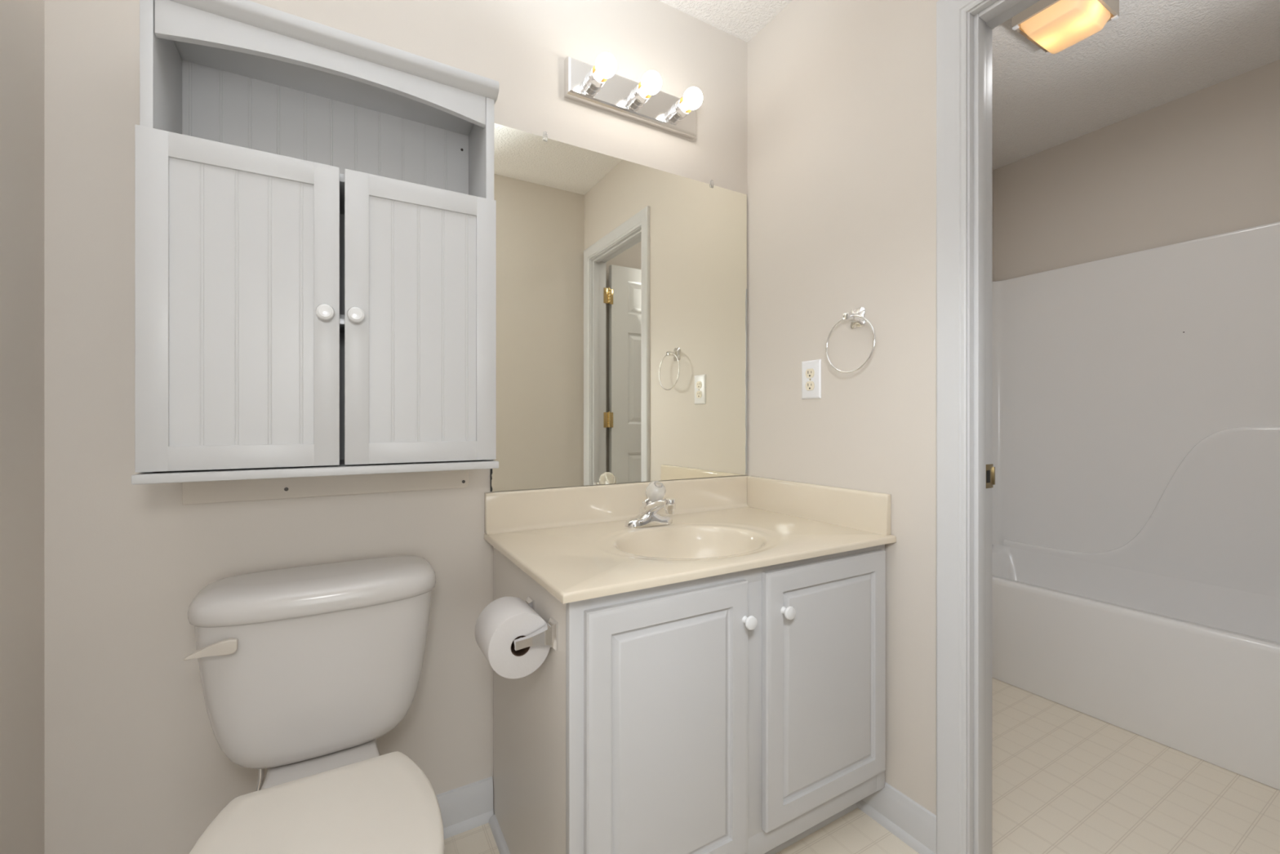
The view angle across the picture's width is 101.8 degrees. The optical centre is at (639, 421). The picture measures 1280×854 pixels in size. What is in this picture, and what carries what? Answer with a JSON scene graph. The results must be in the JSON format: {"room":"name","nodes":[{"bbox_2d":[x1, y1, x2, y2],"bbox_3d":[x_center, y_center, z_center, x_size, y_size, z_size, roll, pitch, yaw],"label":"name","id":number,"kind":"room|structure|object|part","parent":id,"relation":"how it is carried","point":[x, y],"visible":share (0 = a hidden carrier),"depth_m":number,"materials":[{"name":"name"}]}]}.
{"room":"bathroom","nodes":[
{"label":"bathroom","id":0,"kind":"room"},
{"bbox_2d":[0,0,44,853],"bbox_3d":[-0.821,-0.146,0.338,0.100,2.440,1.465,0,0,-30],"label":"wall","id":1,"kind":"structure","parent":0,"point":[21,21],"depth_m":0.93,"materials":[{"name":"beige paint"}]},
{"bbox_2d":[44,0,747,853],"bbox_3d":[-0.415,-0.146,1.473,1.935,2.440,0.100,0,0,-30],"label":"wall","id":2,"kind":"structure","parent":0,"point":[135,762],"depth_m":1.09,"materials":[{"name":"beige paint"}]},
{"bbox_2d":[131,0,498,504],"bbox_3d":[-0.649,-0.308,1.135,0.630,0.964,0.252,0,0,-30],"label":"upper cabinet","id":3,"kind":"object","parent":2,"relation":"attached to","point":[315,205],"visible":1,"depth_m":1.06,"materials":[{"name":"grey paint"}]},
{"bbox_3d":[-0.921,-0.333,1.006,0.018,0.846,0.206,0,0,-30],"label":"panel","id":4,"kind":"part","parent":3,"relation":"part of","materials":[{"name":"grey paint"}]},
{"bbox_3d":[-0.743,-0.213,0.980,0.306,0.600,0.016,0,0,-30],"label":"door","id":5,"kind":"part","parent":3,"relation":"part of","materials":[{"name":"grey paint"}]},
{"bbox_3d":[-0.743,-0.213,0.980,0.226,0.520,0.006,0,0,-30],"label":"beadboard panel","id":6,"kind":"part","parent":3,"relation":"part of","materials":[{"name":"grey paint"}]},
{"bbox_3d":[-0.709,0.141,1.239,0.582,0.066,0.014,0,0,-30],"label":"hanging rail","id":7,"kind":"part","parent":3,"relation":"part of","materials":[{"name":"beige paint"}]},
{"bbox_3d":[-0.619,-0.215,1.024,0.032,0.032,0.030,0,0,-30],"label":"knob","id":8,"kind":"part","parent":3,"relation":"part of","materials":[{"name":"white ceramic"}]},
{"bbox_3d":[-0.709,-0.336,1.238,0.581,0.851,0.009,0,0,-30],"label":"panel","id":9,"kind":"part","parent":3,"relation":"part of","materials":[{"name":"grey paint"}]},
{"bbox_2d":[339,314,344,333],"bbox_3d":[-0.667,-0.218,1.166,0.581,0.015,0.158,0,0,-30],"label":"shelf","id":10,"kind":"object","parent":3,"relation":"attached to","point":[341,327],"depth_m":1.16,"materials":[{"name":"grey paint"}]},
{"bbox_2d":[339,173,344,214],"bbox_3d":[-0.658,-0.500,1.150,0.581,0.016,0.193,0,0,-30],"label":"shelf","id":11,"kind":"object","parent":3,"relation":"attached to","point":[341,176],"depth_m":1.13,"materials":[{"name":"grey paint"}]},
{"bbox_3d":[-0.573,-0.215,1.050,0.032,0.032,0.030,0,0,-30],"label":"knob","id":12,"kind":"part","parent":3,"relation":"part of","materials":[{"name":"white ceramic"}]},
{"bbox_3d":[-0.470,-0.213,1.137,0.305,0.600,0.016,0,0,-30],"label":"door","id":13,"kind":"part","parent":3,"relation":"part of","materials":[{"name":"grey paint"}]},
{"bbox_3d":[-0.470,-0.213,1.137,0.225,0.520,0.006,0,0,-30],"label":"beadboard panel","id":14,"kind":"part","parent":3,"relation":"part of","materials":[{"name":"grey paint"}]},
{"bbox_3d":[-0.401,-0.333,1.304,0.019,0.846,0.206,0,0,-30],"label":"panel","id":15,"kind":"part","parent":3,"relation":"part of","materials":[{"name":"grey paint"}]},
{"bbox_2d":[436,776,493,839],"bbox_3d":[-0.768,1.021,1.200,0.851,0.106,0.022,0,0,-30],"label":"baseboard","id":16,"kind":"structure","parent":2,"relation":"attached to","point":[464,808],"depth_m":1.38,"materials":[{"name":"white paint"}]},
{"bbox_2d":[484,475,749,534],"bbox_3d":[-0.009,0.246,1.627,0.932,0.109,0.035,0,0,-30],"label":"backsplash","id":17,"kind":"structure","parent":2,"relation":"attached to","point":[509,511],"depth_m":1.55,"materials":[{"name":"stone"}]},
{"bbox_2d":[490,123,746,491],"bbox_3d":[-0.011,-0.321,1.641,0.910,1.021,0.010,0,0,-30],"label":"wall mirror","id":18,"kind":"object","parent":2,"relation":"attached to","point":[621,285],"visible":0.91,"depth_m":1.60,"materials":[{"name":"clear glass"}]},
{"bbox_2d":[564,52,702,139],"bbox_3d":[0.013,-1.004,1.577,0.460,0.108,0.144,0,0,-30],"label":"vanity light","id":19,"kind":"object","parent":2,"relation":"attached to","point":[597,86],"visible":1,"depth_m":1.58,"materials":[{"name":"silver metal"}]},
{"bbox_2d":[585,52,617,92],"bbox_3d":[-0.109,-1.004,1.490,0.061,0.061,0.114,0,0,-30],"label":"bulb","id":20,"kind":"object","parent":19,"relation":"attached to","point":[597,77],"depth_m":1.49,"materials":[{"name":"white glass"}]},
{"bbox_2d":[630,71,662,107],"bbox_3d":[0.021,-1.004,1.565,0.061,0.061,0.114,0,0,-30],"label":"bulb","id":21,"kind":"object","parent":19,"relation":"attached to","point":[641,93],"depth_m":1.57,"materials":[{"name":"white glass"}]},
{"bbox_2d":[671,87,702,121],"bbox_3d":[0.151,-1.004,1.639,0.061,0.061,0.114,0,0,-30],"label":"bulb","id":22,"kind":"object","parent":19,"relation":"attached to","point":[682,108],"depth_m":1.64,"materials":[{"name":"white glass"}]},
{"bbox_2d":[747,0,938,814],"bbox_3d":[0.791,-0.146,1.263,0.092,2.440,1.465,0,0,-30],"label":"wall","id":23,"kind":"structure","parent":0,"point":[842,94],"depth_m":1.48,"materials":[{"name":"beige paint"}]},
{"bbox_2d":[801,359,821,399],"bbox_3d":[0.530,-0.131,1.617,0.008,0.119,0.075,0,0,-30],"label":"wall outlet","id":24,"kind":"object","parent":23,"relation":"attached to","point":[811,370],"visible":1,"depth_m":1.61,"materials":[{"name":"white plastic"}]},
{"bbox_2d":[805,368,814,377],"bbox_3d":[0.528,-0.150,1.616,0.002,0.028,0.034,0,0,-30],"label":"socket","id":25,"kind":"object","parent":24,"relation":"attached to","point":[810,372],"depth_m":1.61,"materials":[{"name":"beige plastic"}]},
{"bbox_2d":[805,381,814,390],"bbox_3d":[0.528,-0.112,1.616,0.002,0.028,0.034,0,0,-30],"label":"socket","id":26,"kind":"object","parent":24,"relation":"attached to","point":[810,385],"depth_m":1.61,"materials":[{"name":"beige plastic"}]},
{"bbox_2d":[826,306,875,373],"bbox_3d":[0.597,-0.229,1.457,0.052,0.187,0.163,0,0,-30],"label":"towel ring","id":27,"kind":"object","parent":23,"relation":"attached to","point":[856,316],"visible":1,"depth_m":1.46,"materials":[{"name":"silver metal"}]},
{"bbox_2d":[856,781,936,853],"bbox_3d":[0.665,1.021,1.369,0.022,0.106,0.232,0,0,-30],"label":"baseboard","id":28,"kind":"structure","parent":23,"relation":"attached to","point":[904,817],"depth_m":1.34,"materials":[{"name":"white paint"}]},
{"bbox_2d":[936,0,1040,853],"bbox_3d":[0.954,0.026,0.971,0.119,2.095,0.745,0,0,-30],"label":"door frame","id":29,"kind":"structure","parent":23,"relation":"attached to","point":[951,15],"depth_m":1.22,"materials":[{"name":"white paint"}]},
{"bbox_3d":[0.839,0.131,1.250,0.041,0.057,0.008,0,0,-30],"label":"strike plate","id":30,"kind":"part","parent":29,"relation":"part of","materials":[{"name":"gold metal"}]},
{"bbox_2d":[444,677,1279,853],"bbox_3d":[0.348,1.124,1.089,4.750,0.100,1.725,0,0,-30],"label":"floor","id":31,"kind":"structure","parent":0,"point":[1065,780],"depth_m":1.47,"materials":[{"name":"beige tile"}]},
{"bbox_2d":[182,555,444,853],"bbox_3d":[-0.554,0.699,0.904,0.445,0.751,0.748,0,0,-30],"label":"toilet","id":32,"kind":"object","parent":31,"relation":"on","point":[302,668],"visible":1,"depth_m":1.00,"materials":[{"name":"grey ceramic"}]},
{"bbox_3d":[-0.786,0.415,0.955,0.078,0.027,0.026,0,0,-30],"label":"flush lever","id":33,"kind":"part","parent":32,"relation":"part of","materials":[{"name":"beige plastic"}]},
{"bbox_3d":[-0.681,0.353,1.124,0.445,0.060,0.217,0,0,-30],"label":"tank lid","id":34,"kind":"part","parent":32,"relation":"part of","materials":[{"name":"grey ceramic"}]},
{"bbox_3d":[-0.683,0.532,1.128,0.425,0.304,0.199,0,0,-30],"label":"tank","id":35,"kind":"part","parent":32,"relation":"part of","materials":[{"name":"grey ceramic"}]},
{"bbox_3d":[-0.478,0.650,0.770,0.351,0.021,0.440,0,0,-30],"label":"seat lid","id":36,"kind":"part","parent":32,"relation":"part of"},
{"bbox_2d":[488,544,885,853],"bbox_3d":[0.132,0.696,1.382,0.921,0.756,0.591,0,0,-30],"label":"vanity cabinet","id":37,"kind":"object","parent":31,"relation":"on","point":[741,712],"visible":0.88,"depth_m":1.11,"materials":[{"name":"white paint"}]},
{"bbox_3d":[-0.285,1.065,1.201,0.017,0.017,0.456,0,0,-30],"label":"shoe moulding","id":38,"kind":"part","parent":37,"relation":"part of","materials":[{"name":"white paint"}]},
{"bbox_3d":[-0.261,0.695,1.192,0.016,0.754,0.528,0,0,-30],"label":"panel","id":39,"kind":"part","parent":37,"relation":"part of","materials":[{"name":"white paint"}]},
{"bbox_2d":[514,595,558,651],"bbox_3d":[-0.234,0.410,1.049,0.079,0.054,0.173,0,0,-30],"label":"toilet paper holder","id":40,"kind":"object","parent":37,"relation":"attached to","point":[548,634],"visible":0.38,"depth_m":0.99,"materials":[{"name":"silver metal"}]},
{"bbox_2d":[475,595,550,678],"bbox_3d":[-0.254,0.425,1.037,0.123,0.123,0.112,0,0,-30],"label":"toilet paper roll","id":41,"kind":"object","parent":40,"relation":"on","point":[504,620],"visible":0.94,"depth_m":0.99,"materials":[{"name":"grey paper"}]},
{"bbox_3d":[-0.268,0.410,1.110,0.079,0.054,0.033,0,0,-30],"label":"post","id":42,"kind":"part","parent":40,"relation":"part of","materials":[{"name":"silver metal"}]},
{"bbox_3d":[-0.199,0.410,0.988,0.079,0.054,0.033,0,0,-30],"label":"post","id":43,"kind":"part","parent":40,"relation":"part of","materials":[{"name":"silver metal"}]},
{"bbox_3d":[0.068,0.642,1.045,0.384,0.591,0.018,0,0,-30],"label":"door","id":44,"kind":"part","parent":37,"relation":"part of","materials":[{"name":"grey paint"}]},
{"bbox_2d":[484,475,896,603],"bbox_3d":[0.126,0.311,1.390,0.933,0.238,0.580,0,0,-30],"label":"countertop","id":45,"kind":"structure","parent":37,"relation":"on","point":[575,543],"depth_m":1.44,"materials":[{"name":"stone"}]},
{"bbox_2d":[625,480,675,528],"bbox_3d":[0.027,0.235,1.494,0.141,0.130,0.164,0,0,0],"label":"faucet","id":46,"kind":"object","parent":45,"relation":"on","point":[655,491],"visible":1,"depth_m":1.48,"materials":[{"name":"silver metal"}]},
{"bbox_3d":[0.048,0.252,1.487,0.041,0.074,0.130,0,0,-30],"label":"spout","id":47,"kind":"part","parent":46,"relation":"part of","materials":[{"name":"silver metal"}]},
{"bbox_3d":[0.045,0.201,1.493,0.056,0.061,0.059,0,0,-30],"label":"handle","id":48,"kind":"part","parent":46,"relation":"part of","materials":[{"name":"white plastic"}]},
{"bbox_3d":[0.234,0.428,1.114,0.030,0.030,0.026,0,0,-30],"label":"knob","id":49,"kind":"part","parent":37,"relation":"part of","materials":[{"name":"white ceramic"}]},
{"bbox_3d":[0.332,0.428,1.171,0.030,0.030,0.026,0,0,-30],"label":"knob","id":50,"kind":"part","parent":37,"relation":"part of","materials":[{"name":"white ceramic"}]},
{"bbox_3d":[0.217,1.065,1.235,0.888,0.017,0.017,0,0,-30],"label":"shoe moulding","id":51,"kind":"part","parent":37,"relation":"part of","materials":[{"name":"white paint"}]},
{"bbox_3d":[0.462,0.629,1.271,0.420,0.580,0.018,0,0,-30],"label":"door","id":52,"kind":"part","parent":37,"relation":"part of","materials":[{"name":"grey paint"}]},
{"bbox_2d":[991,221,1279,790],"bbox_3d":[1.987,0.161,1.984,0.703,1.825,1.519,0,0,-30],"label":"bathtub","id":53,"kind":"object","parent":31,"relation":"on","point":[1135,396],"visible":0.88,"depth_m":2.14,"materials":[{"name":"white plastic"}]},
{"bbox_2d":[991,544,1279,790],"bbox_3d":[1.987,0.864,1.984,0.703,0.418,1.519,0,0,-30],"label":"tub basin","id":54,"kind":"object","parent":53,"relation":"in","point":[1190,665],"depth_m":1.87,"materials":[{"name":"white plastic"}]},
{"bbox_2d":[657,0,1279,169],"bbox_3d":[1.014,-1.416,-0.071,4.750,0.100,4.400,0,0,-30],"label":"ceiling","id":55,"kind":"structure","parent":0,"point":[1157,53],"depth_m":1.96,"materials":[{"name":"white paint"}]},
{"bbox_2d":[1012,0,1119,54],"bbox_3d":[1.393,-1.321,1.706,0.248,0.090,0.197,0,0,-30],"label":"ceiling light","id":56,"kind":"object","parent":55,"relation":"attached to","point":[1054,26],"visible":1,"depth_m":1.68,"materials":[{"name":"yellow glass"}]},
{"bbox_2d":[991,168,993,281],"bbox_3d":[1.196,-0.146,2.466,1.808,2.440,0.100,0,0,-30],"label":"wall","id":57,"kind":"structure","parent":0,"point":[992,169],"depth_m":2.82,"materials":[{"name":"beige paint"}]},
{"bbox_2d":[993,59,1279,281],"bbox_3d":[2.341,-0.146,2.187,0.100,2.440,1.525,0,0,-30],"label":"wall","id":58,"kind":"structure","parent":0,"point":[1205,162],"depth_m":2.28,"materials":[{"name":"beige paint"}]}
]}

